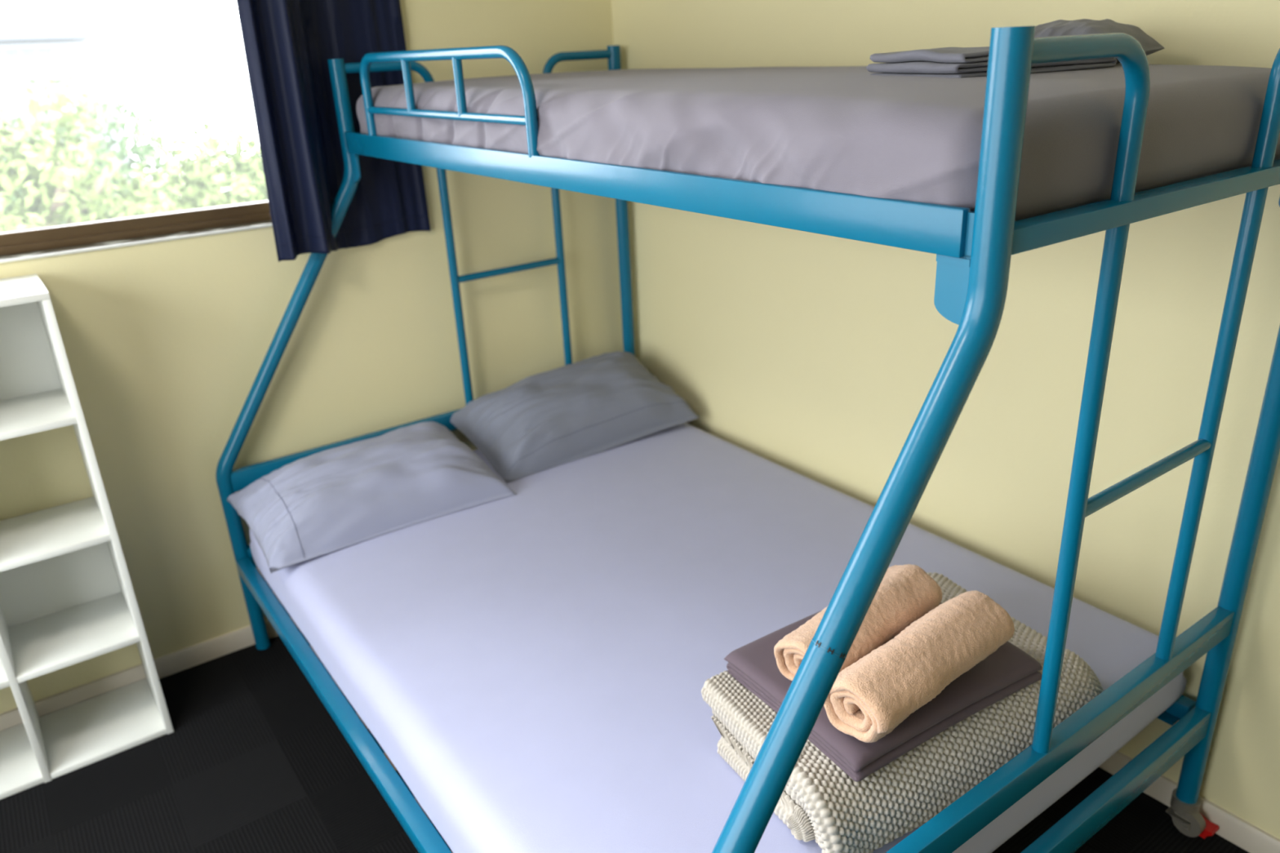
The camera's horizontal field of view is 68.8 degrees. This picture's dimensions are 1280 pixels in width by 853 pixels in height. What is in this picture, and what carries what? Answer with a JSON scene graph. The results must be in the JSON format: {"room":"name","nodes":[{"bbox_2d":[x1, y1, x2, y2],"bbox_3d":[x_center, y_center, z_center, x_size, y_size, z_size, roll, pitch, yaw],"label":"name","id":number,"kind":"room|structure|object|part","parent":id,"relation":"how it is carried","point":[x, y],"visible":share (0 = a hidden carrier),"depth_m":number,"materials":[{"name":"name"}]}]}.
{"room":"dormitory","nodes":[
{"label":"dormitory","id":0,"kind":"room"},
{"bbox_2d":[0,0,623,713],"bbox_3d":[-1.413,-0.445,2.300,3.490,2.420,0.120,-17,26,-32],"label":"wall","id":1,"kind":"structure","parent":0,"point":[166,344],"depth_m":2.65,"materials":[{"name":"beige paint"}]},
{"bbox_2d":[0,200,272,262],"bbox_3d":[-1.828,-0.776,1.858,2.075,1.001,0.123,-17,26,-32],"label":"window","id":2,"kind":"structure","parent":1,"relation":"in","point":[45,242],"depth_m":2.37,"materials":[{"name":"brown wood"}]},
{"bbox_3d":[-1.795,-0.310,2.028,2.075,0.004,0.077,-17,26,-32],"label":"sill","id":3,"kind":"part","parent":2,"relation":"part of","materials":[{"name":"paint"}]},
{"bbox_2d":[0,618,278,731],"bbox_3d":[-1.316,0.671,2.680,3.250,0.058,0.014,-17,26,-32],"label":"baseboard","id":4,"kind":"structure","parent":1,"relation":"attached to","point":[180,660],"depth_m":2.63,"materials":[{"name":"paint"}]},
{"bbox_3d":[-1.695,-1.318,1.648,2.640,0.023,0.075,-17,26,-32],"label":"rail","id":5,"kind":"object","parent":1,"relation":"attached to","visible":0},
{"bbox_2d":[235,0,431,262],"bbox_3d":[-0.817,-1.028,2.400,0.094,1.148,0.474,12,26,33],"label":"curtain","id":6,"kind":"object","parent":5,"relation":"hanging from","point":[288,45],"visible":0.8,"depth_m":2.45,"materials":[{"name":"blue fabric"}]},
{"bbox_2d":[0,635,1249,852],"bbox_3d":[0.267,1.470,0.652,3.490,0.100,5.640,-17,26,-32],"label":"floor","id":7,"kind":"structure","parent":0,"point":[253,760],"depth_m":2.20,"materials":[{"name":"carpet"}]},
{"bbox_2d":[0,273,173,799],"bbox_3d":[-1.552,0.288,2.171,0.570,1.164,0.278,-17,26,-32],"label":"shelf unit","id":8,"kind":"object","parent":7,"relation":"on","point":[68,597],"visible":1,"depth_m":2.30,"materials":[{"name":"white wood"}]},
{"bbox_3d":[-1.650,0.592,2.203,0.261,0.016,0.277,-17,26,-32],"label":"shelf","id":9,"kind":"part","parent":8,"relation":"part of","materials":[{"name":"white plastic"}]},
{"bbox_3d":[-1.637,0.854,2.306,0.261,0.016,0.277,-17,26,-32],"label":"shelf","id":10,"kind":"part","parent":8,"relation":"part of","materials":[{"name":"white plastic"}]},
{"bbox_3d":[-1.580,-0.246,1.961,0.570,0.016,0.278,-17,26,-32],"label":"panel","id":11,"kind":"part","parent":8,"relation":"part of","materials":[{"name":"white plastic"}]},
{"bbox_3d":[-1.552,0.295,2.173,0.016,1.148,0.278,-17,26,-32],"label":"upright panel","id":12,"kind":"part","parent":8,"relation":"part of","materials":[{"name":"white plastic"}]},
{"bbox_3d":[-1.541,-0.186,2.191,0.262,0.268,0.004,-17,26,-32],"label":"panel","id":13,"kind":"part","parent":8,"relation":"part of","materials":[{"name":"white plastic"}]},
{"bbox_3d":[-1.454,-0.018,2.138,0.261,0.016,0.277,-17,26,-32],"label":"shelf","id":14,"kind":"part","parent":8,"relation":"part of","materials":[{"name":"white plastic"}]},
{"bbox_3d":[-1.440,0.259,2.247,0.261,0.016,0.277,-17,26,-32],"label":"shelf","id":15,"kind":"part","parent":8,"relation":"part of","materials":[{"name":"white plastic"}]},
{"bbox_3d":[-1.513,0.353,2.403,0.262,0.268,0.004,-17,26,-32],"label":"panel","id":16,"kind":"part","parent":8,"relation":"part of","materials":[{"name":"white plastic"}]},
{"bbox_3d":[-1.426,0.522,2.351,0.261,0.016,0.277,-17,26,-32],"label":"shelf","id":17,"kind":"part","parent":8,"relation":"part of","materials":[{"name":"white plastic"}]},
{"bbox_3d":[-1.412,0.785,2.454,0.261,0.016,0.277,-17,26,-32],"label":"shelf","id":18,"kind":"part","parent":8,"relation":"part of","materials":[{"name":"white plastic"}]},
{"bbox_3d":[-1.327,0.225,2.321,0.016,1.148,0.278,-17,26,-32],"label":"upright panel","id":19,"kind":"part","parent":8,"relation":"part of","materials":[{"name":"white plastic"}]},
{"bbox_2d":[215,25,1279,852],"bbox_3d":[-0.009,0.021,2.062,1.428,1.619,2.062,-18,27,-32],"label":"bunk bed","id":20,"kind":"object","parent":7,"relation":"on","point":[974,251],"visible":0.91,"depth_m":1.38,"materials":[{"name":"teal metal"}]},
{"bbox_3d":[-0.577,0.202,3.022,1.344,0.062,0.029,-18,26,-32],"label":"mattress rail","id":21,"kind":"part","parent":20,"relation":"part of","materials":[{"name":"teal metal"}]},
{"bbox_3d":[-0.954,-0.152,2.600,0.534,1.601,0.041,-18,27,-32],"label":"post","id":22,"kind":"part","parent":20,"relation":"part of","materials":[{"name":"teal metal"}]},
{"bbox_3d":[-0.545,0.660,1.915,0.063,0.040,1.927,-18,27,-32],"label":"rail","id":23,"kind":"part","parent":20,"relation":"part of","materials":[{"name":"teal metal"}]},
{"bbox_3d":[-0.588,-0.019,2.932,1.344,0.055,0.029,-18,27,-32],"label":"rail","id":24,"kind":"part","parent":20,"relation":"part of","materials":[{"name":"teal metal"}]},
{"bbox_3d":[-0.434,-0.699,1.989,0.022,0.193,0.826,-18,27,-32],"label":"guard rail","id":25,"kind":"part","parent":20,"relation":"part of","materials":[{"name":"teal metal"}]},
{"bbox_3d":[-0.046,-0.435,3.195,0.041,1.609,0.041,-18,27,-32],"label":"post","id":26,"kind":"part","parent":20,"relation":"part of","materials":[{"name":"teal metal"}]},
{"bbox_3d":[-0.195,-0.487,1.757,0.052,0.053,1.927,-18,26,-32],"label":"rail","id":27,"kind":"part","parent":20,"relation":"part of","materials":[{"name":"teal metal"}]},
{"bbox_2d":[249,422,1186,852],"bbox_3d":[0.009,0.409,2.244,1.366,0.199,1.899,-17,26,-32],"label":"mattress","id":28,"kind":"object","parent":20,"relation":"on","point":[534,664],"visible":0.6,"depth_m":1.98,"materials":[{"name":"grey fabric"}]},
{"bbox_2d":[226,422,516,573],"bbox_3d":[-0.740,0.136,2.550,0.667,0.166,0.427,-17,25,-31],"label":"pillow","id":29,"kind":"object","parent":28,"relation":"on","point":[324,502],"visible":1,"depth_m":2.44,"materials":[{"name":"fabric"}]},
{"bbox_2d":[449,351,699,483],"bbox_3d":[-0.209,-0.075,2.936,0.696,0.215,0.385,-16,25,-30],"label":"pillow","id":30,"kind":"object","parent":28,"relation":"on","point":[560,415],"visible":1,"depth_m":2.82,"materials":[{"name":"fabric"}]},
{"bbox_2d":[701,572,1102,852],"bbox_3d":[0.468,0.464,1.647,0.674,0.125,0.430,-14,25,-26],"label":"folded blanket","id":31,"kind":"object","parent":28,"relation":"on","point":[819,801],"visible":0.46,"depth_m":1.46,"materials":[{"name":"beige fabric"}]},
{"bbox_2d":[724,602,1042,782],"bbox_3d":[0.414,0.409,1.601,0.425,0.049,0.330,-15,25,-28],"label":"sheet","id":32,"kind":"object","parent":31,"relation":"on","point":[1009,669],"visible":0.21,"depth_m":1.50,"materials":[{"name":"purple fabric"}]},
{"bbox_2d":[773,564,942,680],"bbox_3d":[0.374,0.334,1.581,0.336,0.105,0.125,-21,28,-37],"label":"rolled towel","id":33,"kind":"object","parent":32,"relation":"on","point":[907,593],"visible":0.53,"depth_m":1.55,"materials":[{"name":"beige fabric"}]},
{"bbox_2d":[823,590,1014,742],"bbox_3d":[0.440,0.369,1.466,0.351,0.119,0.134,-20,28,-35],"label":"rolled towel","id":34,"kind":"object","parent":32,"relation":"on","point":[869,698],"visible":0.99,"depth_m":1.41,"materials":[{"name":"beige fabric"}]},
{"bbox_2d":[355,63,1279,221],"bbox_3d":[0.154,-0.648,1.940,0.890,0.184,1.911,-17,26,-32],"label":"mattress","id":35,"kind":"object","parent":20,"relation":"on","point":[839,129],"visible":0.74,"depth_m":1.25,"materials":[{"name":"grey fabric"}]},
{"bbox_2d":[866,46,1116,77],"bbox_3d":[0.538,-0.558,1.427,0.340,0.053,0.201,-14,25,-25],"label":"linens","id":36,"kind":"object","parent":35,"relation":"on","point":[944,62],"visible":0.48,"depth_m":1.35,"materials":[{"name":"fabric"}]},
{"bbox_2d":[1034,18,1164,63],"bbox_3d":[0.729,-0.638,1.558,0.201,0.082,0.311,16,29,38],"label":"pillow","id":37,"kind":"object","parent":35,"relation":"on","point":[1083,26],"visible":0.38,"depth_m":1.49,"materials":[{"name":"fabric"}]},
{"bbox_3d":[0.203,0.368,1.079,0.534,1.515,0.041,-18,27,-32],"label":"post","id":38,"kind":"part","parent":20,"relation":"part of","materials":[{"name":"teal metal"}]},
{"bbox_3d":[0.572,0.541,1.427,1.344,0.055,0.029,-18,26,-32],"label":"rail","id":39,"kind":"part","parent":20,"relation":"part of","materials":[{"name":"teal metal"}]},
{"bbox_3d":[0.582,0.762,1.518,1.344,0.062,0.029,-18,27,-32],"label":"mattress rail","id":40,"kind":"part","parent":20,"relation":"part of","materials":[{"name":"teal metal"}]},
{"bbox_3d":[0.723,-0.314,1.248,0.852,0.028,0.066,-18,27,-32],"label":"rail","id":41,"kind":"part","parent":20,"relation":"part of","materials":[{"name":"teal metal"}]},
{"bbox_3d":[0.548,0.315,2.629,0.061,0.040,1.927,-18,27,-32],"label":"rail","id":42,"kind":"part","parent":20,"relation":"part of","materials":[{"name":"teal metal"}]},
{"bbox_3d":[1.184,0.847,1.958,0.030,0.048,0.040,-18,27,-32],"label":"brake lever","id":43,"kind":"part","parent":20,"relation":"part of","materials":[{"name":"red plastic"}]},
{"bbox_3d":[1.112,0.081,1.673,0.041,1.515,0.041,-18,27,-32],"label":"post","id":44,"kind":"part","parent":20,"relation":"part of","materials":[{"name":"teal metal"}]},
{"bbox_2d":[611,0,1279,839],"bbox_3d":[1.603,-0.109,1.042,0.120,2.420,5.520,-17,26,-32],"label":"wall","id":45,"kind":"structure","parent":0,"point":[817,357],"depth_m":2.10,"materials":[{"name":"beige paint"}]},
{"bbox_2d":[1098,751,1279,852],"bbox_3d":[1.575,0.992,1.478,0.014,0.058,5.386,-17,26,-32],"label":"baseboard","id":46,"kind":"structure","parent":45,"relation":"attached to","point":[1242,833],"depth_m":1.94,"materials":[{"name":"paint"}]},
{"label":"outside","id":47,"kind":"structure","parent":0,"visible":0},
{"bbox_3d":[-10.833,-2.546,20.562,30.000,0.100,39.800,-17,26,-32],"label":"ground","id":48,"kind":"structure","parent":47,"visible":0},
{"bbox_2d":[0,0,134,212],"bbox_3d":[-12.330,-4.849,13.757,8.100,9.300,5.800,-17,26,-32],"label":"house","id":49,"kind":"structure","parent":48,"relation":"on","point":[38,37],"depth_m":13.48,"materials":[{"name":"grey"}]},
{"bbox_3d":[-8.834,-5.120,12.640,2.500,0.040,0.100,-17,26,-32],"label":"balcony rail","id":50,"kind":"part","parent":49,"relation":"part of","materials":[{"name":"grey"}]},
{"bbox_2d":[0,68,189,232],"bbox_3d":[-4.182,-0.149,7.012,2.100,4.706,2.031,0,22,8],"label":"bush","id":51,"kind":"object","parent":48,"relation":"on","point":[53,193],"visible":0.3,"depth_m":6.31,"materials":[{"name":"green plant"}]},
{"bbox_2d":[0,87,195,224],"bbox_3d":[-6.003,-1.456,10.748,2.958,4.585,3.037,-17,26,-32],"label":"bush","id":52,"kind":"object","parent":48,"relation":"on","point":[148,150],"visible":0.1,"depth_m":9.97,"materials":[{"name":"green plant"}]},
{"bbox_2d":[113,114,268,215],"bbox_3d":[-3.688,-0.826,9.217,2.119,4.306,2.545,3,22,15],"label":"bush","id":53,"kind":"object","parent":48,"relation":"on","point":[203,183],"visible":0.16,"depth_m":8.21,"materials":[{"name":"green plant"}]}
]}

